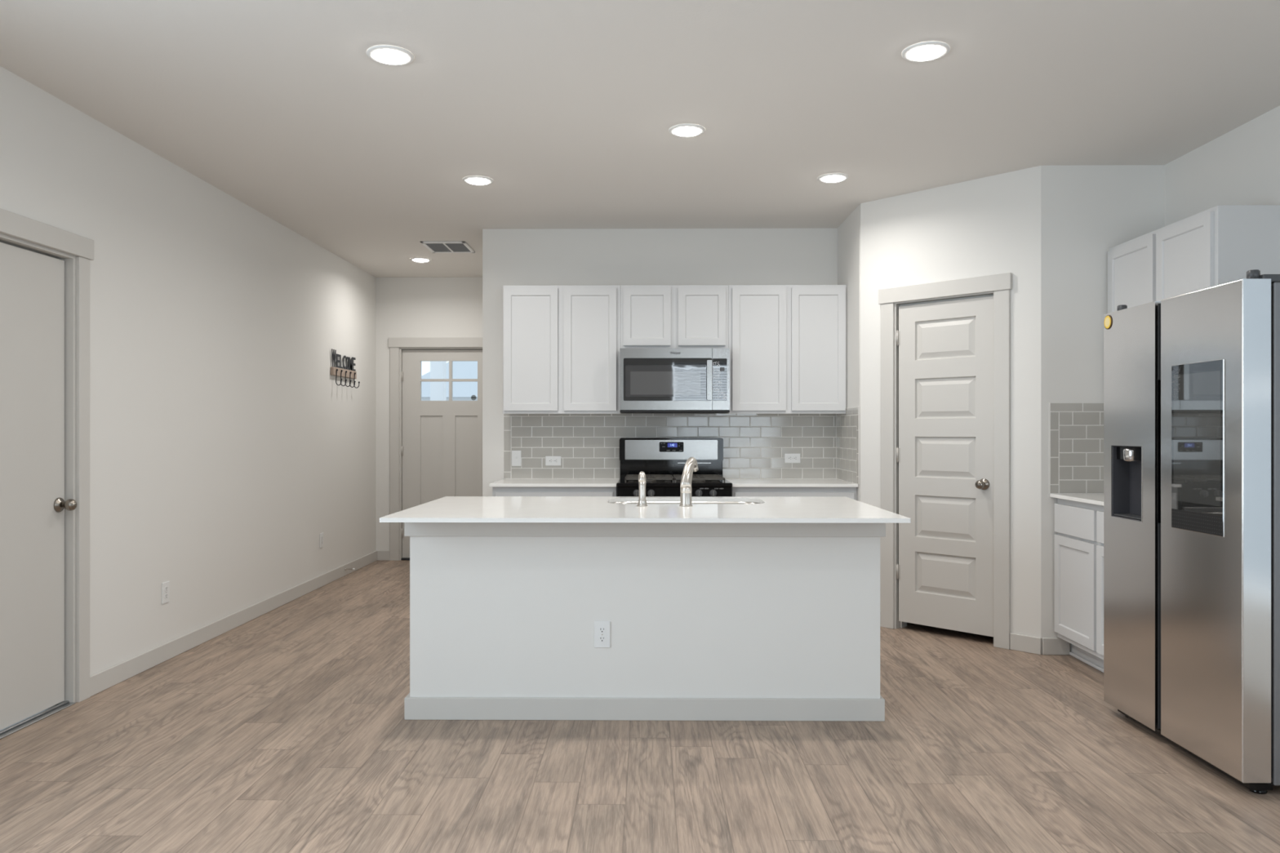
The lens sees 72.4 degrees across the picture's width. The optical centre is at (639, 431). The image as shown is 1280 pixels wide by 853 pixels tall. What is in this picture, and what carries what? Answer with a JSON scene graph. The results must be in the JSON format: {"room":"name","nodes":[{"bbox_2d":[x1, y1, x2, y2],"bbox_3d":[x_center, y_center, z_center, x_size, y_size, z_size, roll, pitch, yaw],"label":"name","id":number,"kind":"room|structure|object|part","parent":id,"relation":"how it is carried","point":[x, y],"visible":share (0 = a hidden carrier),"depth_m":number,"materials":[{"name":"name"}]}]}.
{"room":"kitchen","nodes":[
{"label":"kitchen","id":0,"kind":"room"},
{"bbox_2d":[0,66,376,675],"bbox_3d":[-2.679,-0.119,2.607,0.120,2.743,11.760,0,0,1],"label":"wall","id":1,"kind":"structure","parent":0,"point":[224,442],"depth_m":5.10,"materials":[{"name":"white paint"}]},
{"bbox_2d":[0,208,93,739],"bbox_3d":[-2.648,0.175,3.570,0.164,2.154,1.129,0,0,1],"label":"door","id":2,"kind":"structure","parent":1,"relation":"in","point":[45,268],"depth_m":3.86,"materials":[{"name":"grey paint"}]},
{"bbox_3d":[-2.595,0.335,3.972,0.066,0.054,0.054,0,0,1],"label":"knob","id":3,"kind":"part","parent":2,"relation":"part of","materials":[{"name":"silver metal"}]},
{"bbox_2d":[161,581,169,604],"bbox_3d":[-2.593,0.882,4.786,0.008,0.115,0.070,0,0,1],"label":"wall outlet","id":4,"kind":"object","parent":1,"relation":"attached to","point":[166,585],"visible":1,"depth_m":4.78,"materials":[{"name":"white plastic"}]},
{"bbox_2d":[89,551,377,697],"bbox_3d":[-2.612,1.205,2.606,0.015,0.095,11.760,0,0,1],"label":"baseboard","id":5,"kind":"structure","parent":1,"relation":"attached to","point":[103,680],"depth_m":5.22,"materials":[{"name":"grey paint"}]},
{"bbox_2d":[320,533,323,547],"bbox_3d":[-2.570,0.880,7.066,0.008,0.115,0.070,0,0,1],"label":"wall outlet","id":6,"kind":"object","parent":1,"relation":"attached to","point":[321,534],"visible":1,"depth_m":7.05,"materials":[{"name":"white plastic"}]},
{"bbox_2d":[330,348,359,388],"bbox_3d":[-2.530,-0.533,7.554,0.078,0.302,0.582,0,0,1],"label":"hook rack","id":7,"kind":"object","parent":1,"relation":"attached to","point":[337,371],"visible":1,"depth_m":7.52,"materials":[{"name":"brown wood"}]},
{"bbox_2d":[376,277,482,551],"bbox_3d":[-1.850,-0.119,8.539,1.660,2.743,0.120,0,0,1],"label":"wall","id":8,"kind":"structure","parent":0,"point":[406,307],"depth_m":8.48,"materials":[{"name":"white paint"}]},
{"bbox_2d":[377,551,390,560],"bbox_3d":[-2.483,1.205,8.478,0.124,0.095,0.015,0,0,1],"label":"baseboard","id":9,"kind":"structure","parent":8,"relation":"attached to","point":[381,555],"depth_m":8.47,"materials":[{"name":"grey paint"}]},
{"bbox_2d":[388,337,482,560],"bbox_3d":[-1.859,0.173,8.526,1.148,2.158,0.146,0,0,1],"label":"door","id":10,"kind":"structure","parent":8,"relation":"in","point":[436,446],"depth_m":8.52,"materials":[{"name":"grey paint"}]},
{"bbox_2d":[0,0,1279,277],"bbox_3d":[0.147,-1.530,2.579,5.773,0.080,12.000,0,0,1],"label":"ceiling","id":11,"kind":"structure","parent":0,"point":[570,108],"depth_m":3.92,"materials":[{"name":"white paint"}]},
{"bbox_2d":[366,44,413,66],"bbox_3d":[-0.988,-1.481,3.466,0.180,0.019,0.180,0,0,1],"label":"recessed light","id":12,"kind":"object","parent":11,"relation":"in","point":[388,55],"visible":1,"depth_m":3.44,"materials":[{"name":"white plastic"}]},
{"bbox_2d":[409,257,431,262],"bbox_3d":[-1.902,-1.481,7.588,0.180,0.019,0.180,0,0,1],"label":"recessed light","id":13,"kind":"object","parent":11,"relation":"in","point":[415,259],"visible":1,"depth_m":7.54,"materials":[{"name":"white plastic"}]},
{"bbox_2d":[420,241,475,253],"bbox_3d":[-1.547,-1.484,7.062,0.355,0.012,0.397,0,0,1],"label":"ceiling vent","id":14,"kind":"object","parent":11,"relation":"in","point":[433,246],"visible":1,"depth_m":7.04,"materials":[{"name":"white plastic"}]},
{"bbox_2d":[424,243,450,251],"bbox_3d":[-1.626,-1.484,7.061,0.143,0.007,0.333,0,0,1],"label":"grille","id":15,"kind":"object","parent":14,"relation":"attached to","point":[431,246],"depth_m":7.03,"materials":[{"name":"grey metal"}]},
{"bbox_2d":[444,243,470,251],"bbox_3d":[-1.468,-1.484,7.059,0.143,0.007,0.333,0,0,1],"label":"grille","id":16,"kind":"object","parent":14,"relation":"attached to","point":[450,246],"depth_m":7.05,"materials":[{"name":"grey metal"}]},
{"bbox_2d":[462,175,493,185],"bbox_3d":[-0.960,-1.481,5.191,0.180,0.019,0.180,0,0,1],"label":"recessed light","id":17,"kind":"object","parent":11,"relation":"in","point":[472,180],"visible":1,"depth_m":5.16,"materials":[{"name":"white plastic"}]},
{"bbox_2d":[668,123,705,137],"bbox_3d":[0.232,-1.481,4.329,0.180,0.019,0.180,0,0,1],"label":"recessed light","id":18,"kind":"object","parent":11,"relation":"in","point":[687,130],"visible":1,"depth_m":4.30,"materials":[{"name":"white plastic"}]},
{"bbox_2d":[817,173,848,182],"bbox_3d":[1.135,-1.481,5.140,0.180,0.019,0.180,0,0,1],"label":"recessed light","id":19,"kind":"object","parent":11,"relation":"in","point":[831,177],"visible":1,"depth_m":5.11,"materials":[{"name":"white plastic"}]},
{"bbox_2d":[902,40,950,62],"bbox_3d":[1.120,-1.481,3.432,0.180,0.019,0.180,0,0,1],"label":"recessed light","id":20,"kind":"object","parent":11,"relation":"in","point":[924,51],"visible":1,"depth_m":3.40,"materials":[{"name":"white plastic"}]},
{"bbox_2d":[0,560,1279,852],"bbox_3d":[0.147,1.282,2.579,5.773,0.060,12.000,0,0,1],"label":"floor","id":21,"kind":"structure","parent":0,"point":[286,730],"depth_m":3.27,"materials":[{"name":"brown wood"}]},
{"bbox_2d":[492,486,617,496],"bbox_3d":[-0.568,0.811,6.130,0.827,0.882,0.627,0,0,1],"label":"base cabinet","id":22,"kind":"object","parent":21,"relation":"on","point":[496,491],"visible":0.12,"depth_m":5.83,"materials":[{"name":"white paint"}]},
{"bbox_2d":[488,478,619,487],"bbox_3d":[-0.575,0.359,6.121,0.844,0.020,0.649,0,0,1],"label":"countertop","id":23,"kind":"structure","parent":22,"relation":"on","point":[507,482],"depth_m":5.92,"materials":[{"name":"white stone"}]},
{"bbox_3d":[-0.571,0.484,5.826,0.783,0.156,0.018,0,0,1],"label":"drawer","id":24,"kind":"part","parent":22,"relation":"part of","materials":[{"name":"white paint"}]},
{"bbox_2d":[404,522,885,721],"bbox_3d":[0.023,0.811,4.207,2.084,0.882,0.845,0,0,1],"label":"kitchen island","id":25,"kind":"object","parent":21,"relation":"on","point":[709,621],"visible":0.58,"depth_m":3.80,"materials":[{"name":"white paint"}]},
{"bbox_2d":[594,621,610,648],"bbox_3d":[-0.164,0.882,3.797,0.070,0.115,0.008,0,0,1],"label":"wall outlet","id":26,"kind":"object","parent":25,"relation":"attached to","point":[602,628],"visible":1,"depth_m":3.80,"materials":[{"name":"white plastic"}]},
{"bbox_2d":[598,626,605,633],"bbox_3d":[-0.164,0.863,3.795,0.034,0.028,0.002,0,0,1],"label":"receptacle","id":27,"kind":"object","parent":26,"relation":"attached to","point":[601,629],"depth_m":3.79,"materials":[{"name":"white plastic"}]},
{"bbox_2d":[598,635,605,642],"bbox_3d":[-0.164,0.902,3.795,0.034,0.028,0.002,0,0,1],"label":"receptacle","id":28,"kind":"object","parent":26,"relation":"attached to","point":[601,638],"depth_m":3.79,"materials":[{"name":"white plastic"}]},
{"bbox_3d":[0.021,1.205,4.147,2.079,0.095,0.725,0,0,1],"label":"baseboard","id":29,"kind":"part","parent":25,"relation":"part of","materials":[{"name":"grey paint"}]},
{"bbox_3d":[0.023,0.413,4.197,2.084,0.086,0.825,0,0,1],"label":"apron trim","id":30,"kind":"part","parent":25,"relation":"part of","materials":[{"name":"grey paint"}]},
{"bbox_2d":[379,496,911,523],"bbox_3d":[0.023,0.358,4.095,2.136,0.018,1.160,0,0,1],"label":"island countertop","id":31,"kind":"structure","parent":25,"relation":"on","point":[446,508],"depth_m":3.81,"materials":[{"name":"white stone"}]},
{"bbox_2d":[636,471,648,506],"bbox_3d":[0.011,0.269,4.104,0.051,0.161,0.104,0,0,1],"label":"soap dispenser","id":32,"kind":"object","parent":31,"relation":"on","point":[642,477],"visible":1,"depth_m":4.07,"materials":[{"name":"silver metal"}]},
{"bbox_2d":[611,501,760,503],"bbox_3d":[0.227,0.468,4.388,0.801,0.200,0.394,0,0,1],"label":"sink","id":33,"kind":"object","parent":31,"relation":"in","point":[622,502],"visible":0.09,"depth_m":4.57,"materials":[{"name":"silver metal"}]},
{"bbox_2d":[679,457,697,506],"bbox_3d":[0.234,0.236,4.174,0.062,0.226,0.249,0,0,12],"label":"kitchen faucet","id":34,"kind":"object","parent":31,"relation":"on","point":[691,466],"visible":1,"depth_m":4.07,"materials":[{"name":"silver metal"}]},
{"bbox_3d":[0.227,0.201,4.108,0.028,0.123,0.114,0,0,33],"label":"lever handle","id":35,"kind":"part","parent":34,"relation":"part of","materials":[{"name":"silver metal"}]},
{"bbox_3d":[0.233,0.196,4.166,0.053,0.145,0.222,0,0,13],"label":"spout","id":36,"kind":"part","parent":34,"relation":"part of","materials":[{"name":"silver metal"}]},
{"bbox_2d":[616,438,732,496],"bbox_3d":[0.230,0.636,6.062,0.763,1.173,0.712,0,0,1],"label":"gas range","id":37,"kind":"object","parent":21,"relation":"on","point":[663,461],"visible":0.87,"depth_m":6.33,"materials":[{"name":"black"}]},
{"bbox_3d":[-0.021,0.409,5.757,0.050,0.050,0.029,0,0,1],"label":"knob","id":38,"kind":"part","parent":37,"relation":"part of","materials":[{"name":"grey plastic"}]},
{"bbox_3d":[0.074,0.409,5.756,0.050,0.050,0.029,0,0,1],"label":"knob","id":39,"kind":"part","parent":37,"relation":"part of","materials":[{"name":"grey plastic"}]},
{"bbox_3d":[0.226,0.135,6.332,0.670,0.142,0.004,0,0,1],"label":"steel panel","id":40,"kind":"part","parent":37,"relation":"part of","materials":[{"name":"silver metal"}]},
{"bbox_3d":[0.228,0.114,6.330,0.175,0.071,0.004,0,0,1],"label":"clock panel","id":41,"kind":"part","parent":37,"relation":"part of","materials":[{"name":"black plastic"}]},
{"bbox_2d":[616,477,732,487],"bbox_3d":[0.230,0.354,6.087,0.762,0.027,0.658,0,0,1],"label":"cooktop","id":42,"kind":"object","parent":37,"relation":"in","point":[623,482],"depth_m":5.77,"materials":[{"name":"black metal"}]},
{"bbox_3d":[0.227,0.427,5.786,0.758,0.121,0.034,0,0,1],"label":"knob panel","id":43,"kind":"part","parent":37,"relation":"part of","materials":[{"name":"black metal"}]},
{"bbox_3d":[0.388,0.409,5.753,0.050,0.050,0.029,0,0,1],"label":"knob","id":44,"kind":"part","parent":37,"relation":"part of","materials":[{"name":"grey plastic"}]},
{"bbox_3d":[0.399,0.333,5.949,0.090,0.017,0.090,0,0,1],"label":"burner","id":45,"kind":"part","parent":37,"relation":"part of","materials":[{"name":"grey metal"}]},
{"bbox_3d":[0.481,0.409,5.752,0.050,0.050,0.029,0,0,1],"label":"knob","id":46,"kind":"part","parent":37,"relation":"part of","materials":[{"name":"grey plastic"}]},
{"bbox_2d":[731,486,857,500],"bbox_3d":[1.030,0.811,6.114,0.828,0.882,0.627,0,0,1],"label":"base cabinet","id":47,"kind":"object","parent":21,"relation":"on","point":[850,492],"visible":0.11,"depth_m":5.82,"materials":[{"name":"white paint"}]},
{"bbox_2d":[726,479,857,487],"bbox_3d":[1.030,0.359,6.104,0.831,0.020,0.649,0,0,1],"label":"countertop","id":48,"kind":"structure","parent":47,"relation":"on","point":[735,482],"depth_m":5.83,"materials":[{"name":"white stone"}]},
{"bbox_3d":[1.026,0.484,5.810,0.790,0.156,0.018,0,0,1],"label":"drawer","id":49,"kind":"part","parent":47,"relation":"part of","materials":[{"name":"white paint"}]},
{"bbox_2d":[1053,497,1103,672],"bbox_3d":[2.622,0.811,4.422,0.616,0.882,0.960,0,0,1],"label":"base cabinet","id":50,"kind":"object","parent":21,"relation":"on","point":[1078,542],"visible":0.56,"depth_m":4.63,"materials":[{"name":"white paint"}]},
{"bbox_3d":[2.326,0.849,4.681,0.018,0.543,0.436,0,0,1],"label":"cabinet door","id":51,"kind":"part","parent":50,"relation":"part of","materials":[{"name":"white paint"}]},
{"bbox_3d":[2.326,0.483,4.681,0.018,0.158,0.436,0,0,1],"label":"drawer","id":52,"kind":"part","parent":50,"relation":"part of","materials":[{"name":"white paint"}]},
{"bbox_2d":[1049,493,1103,506],"bbox_3d":[2.612,0.359,4.421,0.638,0.020,0.964,0,0,1],"label":"countertop","id":53,"kind":"structure","parent":50,"relation":"on","point":[1095,499],"depth_m":4.67,"materials":[{"name":"white stone"}]},
{"bbox_3d":[2.321,0.483,4.201,0.018,0.158,0.472,0,0,1],"label":"drawer","id":54,"kind":"part","parent":50,"relation":"part of","materials":[{"name":"white paint"}]},
{"bbox_3d":[2.321,0.849,4.201,0.018,0.543,0.472,0,0,1],"label":"cabinet door","id":55,"kind":"part","parent":50,"relation":"part of","materials":[{"name":"white paint"}]},
{"bbox_2d":[1103,269,1279,794],"bbox_3d":[2.478,0.347,3.450,0.830,1.810,0.912,0,0,1],"label":"refrigerator","id":56,"kind":"object","parent":21,"relation":"on","point":[1192,380],"visible":1,"depth_m":3.25,"materials":[{"name":"grey metal"}]},
{"bbox_2d":[1103,315,1111,328],"bbox_3d":[2.071,-0.482,3.873,0.005,0.063,0.063,0,0,1],"label":"magnet","id":57,"kind":"object","parent":56,"relation":"attached to","point":[1108,320],"visible":1,"depth_m":3.87,"materials":[{"name":"yellow"}]},
{"bbox_2d":[1116,446,1141,460],"bbox_3d":[2.116,0.096,3.726,0.054,0.054,0.220,0,0,1],"label":"water dispenser","id":58,"kind":"object","parent":56,"relation":"attached to","point":[1123,453],"depth_m":3.72,"materials":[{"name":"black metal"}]},
{"bbox_3d":[2.120,0.342,3.712,0.098,1.728,0.395,0,0,1],"label":"freezer door","id":59,"kind":"part","parent":56,"relation":"part of","materials":[{"name":"silver metal"}]},
{"bbox_2d":[1160,278,1279,786],"bbox_3d":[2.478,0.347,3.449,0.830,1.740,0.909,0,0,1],"label":"door","id":60,"kind":"structure","parent":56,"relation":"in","point":[1220,344],"depth_m":3.10,"materials":[{"name":"silver metal"}]},
{"bbox_2d":[482,228,837,496],"bbox_3d":[0.957,-0.119,6.491,4.233,2.743,0.120,0,0,1],"label":"wall","id":61,"kind":"structure","parent":0,"point":[527,256],"depth_m":6.44,"materials":[{"name":"white paint"}]},
{"bbox_2d":[502,284,620,413],"bbox_3d":[-0.549,-0.573,6.282,0.823,0.901,0.324,0,0,1],"label":"upper cabinet","id":62,"kind":"object","parent":61,"relation":"attached to","point":[562,344],"visible":0.96,"depth_m":6.13,"materials":[{"name":"white paint"}]},
{"bbox_3d":[-0.765,-0.573,6.131,0.376,0.857,0.018,0,0,1],"label":"cabinet door","id":63,"kind":"part","parent":62,"relation":"part of","materials":[{"name":"white paint"}]},
{"bbox_3d":[-0.349,-0.573,6.127,0.367,0.857,0.018,0,0,1],"label":"cabinet door","id":64,"kind":"part","parent":62,"relation":"part of","materials":[{"name":"white paint"}]},
{"bbox_2d":[503,413,836,479],"bbox_3d":[0.218,0.094,6.434,2.450,0.511,0.008,0,0,1],"label":"tile backsplash","id":65,"kind":"structure","parent":61,"relation":"attached to","point":[755,446],"depth_m":6.43,"materials":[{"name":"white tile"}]},
{"bbox_2d":[511,450,520,466],"bbox_3d":[-0.910,0.200,6.437,0.070,0.115,0.012,0,0,1],"label":"light switch","id":66,"kind":"object","parent":65,"relation":"attached to","point":[516,455],"visible":1,"depth_m":6.44,"materials":[{"name":"white plastic"}]},
{"bbox_2d":[545,456,560,465],"bbox_3d":[-0.638,0.218,6.436,0.115,0.070,0.008,0,0,1],"label":"wall outlet","id":67,"kind":"object","parent":65,"relation":"attached to","point":[549,460],"visible":1,"depth_m":6.43,"materials":[{"name":"white plastic"}]},
{"bbox_2d":[784,453,800,462],"bbox_3d":[1.119,0.199,6.418,0.115,0.070,0.008,0,0,1],"label":"wall outlet","id":68,"kind":"object","parent":65,"relation":"attached to","point":[788,458],"visible":1,"depth_m":6.42,"materials":[{"name":"white plastic"}]},
{"bbox_2d":[620,284,728,348],"bbox_3d":[0.242,-0.798,6.274,0.758,0.450,0.324,0,0,1],"label":"upper cabinet","id":69,"kind":"object","parent":61,"relation":"attached to","point":[652,316],"visible":0.84,"depth_m":6.12,"materials":[{"name":"white paint"}]},
{"bbox_3d":[0.050,-0.800,6.123,0.331,0.402,0.018,0,0,1],"label":"cabinet door","id":70,"kind":"part","parent":69,"relation":"part of","materials":[{"name":"white paint"}]},
{"bbox_2d":[619,347,729,413],"bbox_3d":[0.240,-0.349,6.200,0.754,0.444,0.472,0,0,1],"label":"microwave","id":71,"kind":"object","parent":69,"relation":"attached to","point":[652,380],"visible":1,"depth_m":6.00,"materials":[{"name":"silver metal"}]},
{"bbox_3d":[0.190,-0.355,5.998,0.607,0.292,0.005,0,0,1],"label":"door glass","id":72,"kind":"part","parent":71,"relation":"part of","materials":[{"name":"black glass"}]},
{"bbox_3d":[0.474,-0.349,5.979,0.035,0.272,0.035,0,0,1],"label":"handle","id":73,"kind":"part","parent":71,"relation":"part of","materials":[{"name":"silver metal"}]},
{"bbox_3d":[0.557,-0.357,6.014,0.118,0.424,0.040,0,0,1],"label":"control panel","id":74,"kind":"part","parent":71,"relation":"part of","materials":[{"name":"silver metal"}]},
{"bbox_3d":[0.433,-0.800,6.119,0.331,0.402,0.018,0,0,1],"label":"cabinet door","id":75,"kind":"part","parent":69,"relation":"part of","materials":[{"name":"white paint"}]},
{"bbox_2d":[728,284,846,413],"bbox_3d":[1.034,-0.573,6.266,0.823,0.901,0.324,0,0,1],"label":"upper cabinet","id":76,"kind":"object","parent":61,"relation":"attached to","point":[787,344],"visible":0.96,"depth_m":6.11,"materials":[{"name":"white paint"}]},
{"bbox_3d":[0.833,-0.573,6.115,0.375,0.857,0.018,0,0,1],"label":"cabinet door","id":77,"kind":"part","parent":76,"relation":"part of","materials":[{"name":"white paint"}]},
{"bbox_3d":[1.246,-0.573,6.111,0.374,0.857,0.018,0,0,1],"label":"cabinet door","id":78,"kind":"part","parent":76,"relation":"part of","materials":[{"name":"white paint"}]},
{"bbox_2d":[837,204,860,501],"bbox_3d":[1.506,-0.119,6.090,0.120,2.743,0.671,0,0,1],"label":"wall","id":79,"kind":"structure","parent":0,"point":[849,232],"depth_m":5.94,"materials":[{"name":"white paint"}]},
{"bbox_2d":[836,406,859,484],"bbox_3d":[1.442,0.094,6.086,0.008,0.511,0.668,0,0,1],"label":"tile backsplash","id":80,"kind":"structure","parent":79,"relation":"attached to","point":[847,424],"depth_m":6.03,"materials":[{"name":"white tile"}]},
{"bbox_2d":[860,165,1040,637],"bbox_3d":[1.889,-0.119,5.359,0.120,2.743,1.148,0,0,-45],"label":"wall","id":81,"kind":"structure","parent":0,"point":[989,225],"depth_m":5.12,"materials":[{"name":"white paint"}]},
{"bbox_2d":[878,272,1012,649],"bbox_3d":[1.860,0.172,5.341,0.186,2.160,0.842,0,0,-45],"label":"door","id":82,"kind":"structure","parent":81,"relation":"in","point":[945,345],"depth_m":5.31,"materials":[{"name":"grey paint"}]},
{"bbox_3d":[1.994,0.312,5.120,0.066,0.054,0.054,0,0,-45],"label":"knob","id":83,"kind":"part","parent":82,"relation":"part of","materials":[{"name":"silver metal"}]},
{"bbox_2d":[880,611,1041,654],"bbox_3d":[1.842,1.205,5.310,0.015,0.095,1.152,0,0,-45],"label":"baseboard","id":84,"kind":"structure","parent":81,"relation":"attached to","point":[1020,642],"depth_m":4.95,"materials":[{"name":"grey paint"}]},
{"bbox_2d":[1040,164,1164,654],"bbox_3d":[2.594,-0.119,4.964,0.688,2.743,0.120,0,0,1],"label":"wall","id":85,"kind":"structure","parent":0,"point":[1086,211],"depth_m":4.91,"materials":[{"name":"white paint"}]},
{"bbox_2d":[1041,637,1070,655],"bbox_3d":[2.329,1.205,4.899,0.151,0.095,0.015,0,0,1],"label":"baseboard","id":86,"kind":"structure","parent":85,"relation":"attached to","point":[1050,646],"depth_m":4.89,"materials":[{"name":"grey paint"}]},
{"bbox_2d":[1048,402,1103,493],"bbox_3d":[2.613,0.094,4.900,0.637,0.511,0.008,0,0,1],"label":"tile backsplash","id":87,"kind":"structure","parent":85,"relation":"attached to","point":[1076,429],"depth_m":4.90,"materials":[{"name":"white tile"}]},
{"bbox_2d":[1164,105,1279,226],"bbox_3d":[2.964,-0.119,1.540,0.120,2.743,9.740,0,0,1],"label":"wall","id":88,"kind":"structure","parent":0,"point":[1241,166],"depth_m":4.35,"materials":[{"name":"white paint"}]},
{"bbox_2d":[1107,204,1279,313],"bbox_3d":[2.767,-0.573,4.432,0.327,0.901,0.938,0,0,1],"label":"upper cabinet","id":89,"kind":"object","parent":88,"relation":"attached to","point":[1218,245],"visible":0.38,"depth_m":4.10,"materials":[{"name":"white paint"}]},
{"bbox_3d":[2.615,-0.573,4.662,0.018,0.857,0.436,0,0,1],"label":"cabinet door","id":90,"kind":"part","parent":89,"relation":"part of","materials":[{"name":"white paint"}]},
{"bbox_3d":[2.610,-0.573,4.201,0.018,0.857,0.426,0,0,1],"label":"cabinet door","id":91,"kind":"part","parent":89,"relation":"part of","materials":[{"name":"white paint"}]},
{"label":"outside","id":92,"kind":"structure","parent":0,"visible":0},
{"bbox_3d":[0.393,1.402,39.288,80.000,0.200,61.420,0,0,1],"label":"ground","id":93,"kind":"structure","parent":92,"visible":0},
{"bbox_2d":[430,361,446,400],"bbox_3d":[-2.444,-0.172,10.605,0.260,2.950,0.260,0,0,1],"label":"porch post","id":94,"kind":"object","parent":93,"relation":"on","point":[437,369],"visible":0.02,"depth_m":10.53,"materials":[{"name":"white"}]},
{"bbox_2d":[421,360,477,400],"bbox_3d":[-5.550,-0.848,35.057,7.000,4.300,8.800,0,0,1],"label":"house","id":95,"kind":"structure","parent":93,"relation":"on","point":[462,391],"depth_m":30.66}
]}

